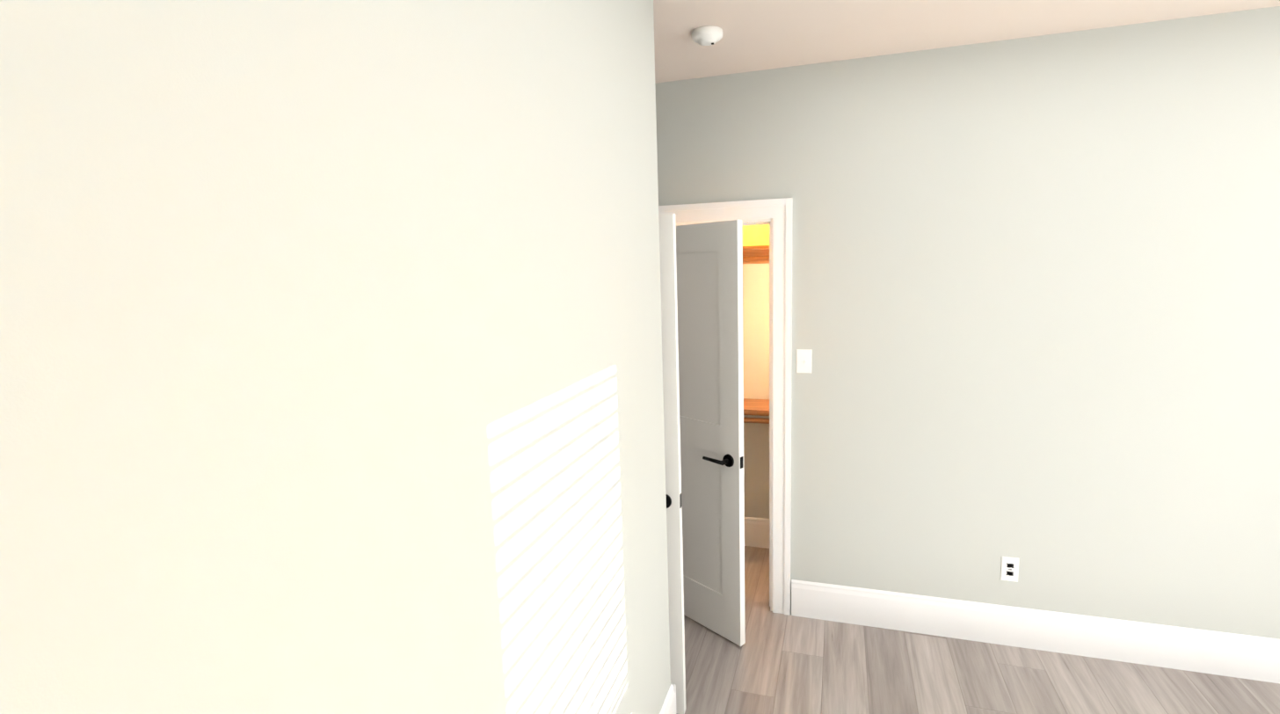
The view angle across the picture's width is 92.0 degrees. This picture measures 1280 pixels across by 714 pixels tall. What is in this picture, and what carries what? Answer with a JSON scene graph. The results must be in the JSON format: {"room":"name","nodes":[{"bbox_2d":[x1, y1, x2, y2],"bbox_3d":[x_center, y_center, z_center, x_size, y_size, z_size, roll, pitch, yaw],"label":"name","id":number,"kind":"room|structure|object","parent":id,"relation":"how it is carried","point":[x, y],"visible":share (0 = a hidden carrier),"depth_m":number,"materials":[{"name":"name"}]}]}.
{"room":"empty bedroom","nodes":[
{"label":"empty bedroom","id":0,"kind":"room"},
{"bbox_2d":[0,0,670,713],"bbox_3d":[-0.701,0.326,1.235,0.850,2.740,2.520,1,9,18],"label":"wall","id":1,"kind":"structure","parent":0,"point":[330,355],"depth_m":0.79,"materials":[{"name":"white paint"}]},
{"bbox_2d":[659,683,675,713],"bbox_3d":[-0.231,1.581,1.348,0.016,0.195,2.400,1,9,18],"label":"baseboard","id":2,"kind":"structure","parent":1,"relation":"attached to","point":[668,706],"depth_m":2.41,"materials":[{"name":"white wood"}]},
{"bbox_2d":[658,213,686,713],"bbox_3d":[-0.203,0.469,2.534,0.758,2.022,0.154,1,9,18],"label":"entry door","id":3,"kind":"structure","parent":1,"relation":"in","point":[668,289],"depth_m":2.40,"materials":[{"name":"white wood"}]},
{"bbox_2d":[671,683,676,713],"bbox_3d":[-0.212,1.394,2.595,0.746,0.195,0.016,1,9,18],"label":"baseboard return","id":4,"kind":"object","parent":1,"relation":"attached to","point":[674,687],"visible":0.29,"depth_m":2.48,"materials":[{"name":"white wood"}]},
{"bbox_2d":[742,224,769,518],"bbox_3d":[1.024,-0.116,3.828,2.000,2.740,0.120,1,9,18],"label":"wall","id":5,"kind":"structure","parent":0,"point":[756,357],"depth_m":3.89,"materials":[{"name":"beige paint"}]},
{"bbox_2d":[742,245,769,263],"bbox_3d":[0.925,-0.527,3.692,1.876,0.278,0.528,1,9,18],"label":"shelf","id":6,"kind":"object","parent":5,"relation":"attached to","point":[755,254],"depth_m":3.57,"materials":[{"name":"brown wood"}]},
{"bbox_2d":[743,398,769,423],"bbox_3d":[0.954,0.412,3.833,1.876,0.278,0.528,1,9,18],"label":"shelf","id":7,"kind":"object","parent":5,"relation":"attached to","point":[757,407],"depth_m":3.69,"materials":[{"name":"brown wood"}]},
{"bbox_2d":[744,516,769,548],"bbox_3d":[0.986,1.151,3.971,1.880,0.195,0.016,1,9,18],"label":"baseboard","id":8,"kind":"structure","parent":5,"relation":"attached to","point":[756,532],"depth_m":4.03,"materials":[{"name":"white wood"}]},
{"bbox_2d":[653,0,1279,83],"bbox_3d":[0.865,-1.213,1.520,6.050,0.120,4.470,1,9,18],"label":"ceiling","id":9,"kind":"structure","parent":0,"point":[762,34],"depth_m":2.40,"materials":[{"name":"paint"}]},
{"bbox_2d":[691,25,722,45],"bbox_3d":[0.262,-1.240,2.406,0.120,0.050,0.120,1,9,18],"label":"smoke detector","id":10,"kind":"object","parent":9,"relation":"attached to","point":[708,35],"visible":1,"depth_m":2.37,"materials":[{"name":"white plastic"}]},
{"bbox_2d":[654,6,1279,639],"bbox_3d":[1.887,0.015,2.773,4.830,2.740,0.120,1,9,18],"label":"wall","id":11,"kind":"structure","parent":0,"point":[1036,303],"depth_m":2.73,"materials":[{"name":"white paint"}]},
{"bbox_2d":[676,219,745,646],"bbox_3d":[0.232,0.370,3.103,0.619,2.022,0.408,1,9,18],"label":"closet door","id":12,"kind":"structure","parent":11,"relation":"in","point":[709,276],"depth_m":2.97,"materials":[{"name":"white wood"}]},
{"bbox_2d":[658,197,792,615],"bbox_3d":[0.350,0.325,3.319,0.740,2.060,0.122,1,9,18],"label":"door frame","id":13,"kind":"structure","parent":11,"relation":"attached to","point":[759,221],"depth_m":3.14,"materials":[{"name":"white wood"}]},
{"bbox_2d":[796,349,812,372],"bbox_3d":[0.808,0.022,3.047,0.072,0.118,0.023,1,9,18],"label":"light switch","id":14,"kind":"object","parent":11,"relation":"attached to","point":[803,360],"visible":1,"depth_m":3.05,"materials":[{"name":"white plastic"}]},
{"bbox_2d":[1000,556,1019,581],"bbox_3d":[1.741,0.998,2.909,0.072,0.118,0.008,1,9,18],"label":"outlet","id":15,"kind":"object","parent":11,"relation":"attached to","point":[1009,569],"visible":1,"depth_m":2.91,"materials":[{"name":"white plastic"}]},
{"bbox_2d":[791,579,1279,683],"bbox_3d":[2.443,1.292,2.725,3.460,0.195,0.016,1,9,18],"label":"baseboard","id":16,"kind":"structure","parent":11,"relation":"attached to","point":[1254,658],"depth_m":2.89,"materials":[{"name":"white wood"}]},
{"bbox_2d":[676,545,1279,713],"bbox_3d":[0.953,1.605,1.942,6.050,0.100,4.470,1,9,18],"label":"floor","id":17,"kind":"structure","parent":0,"point":[776,663],"depth_m":2.74,"materials":[{"name":"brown wood"}]}
]}

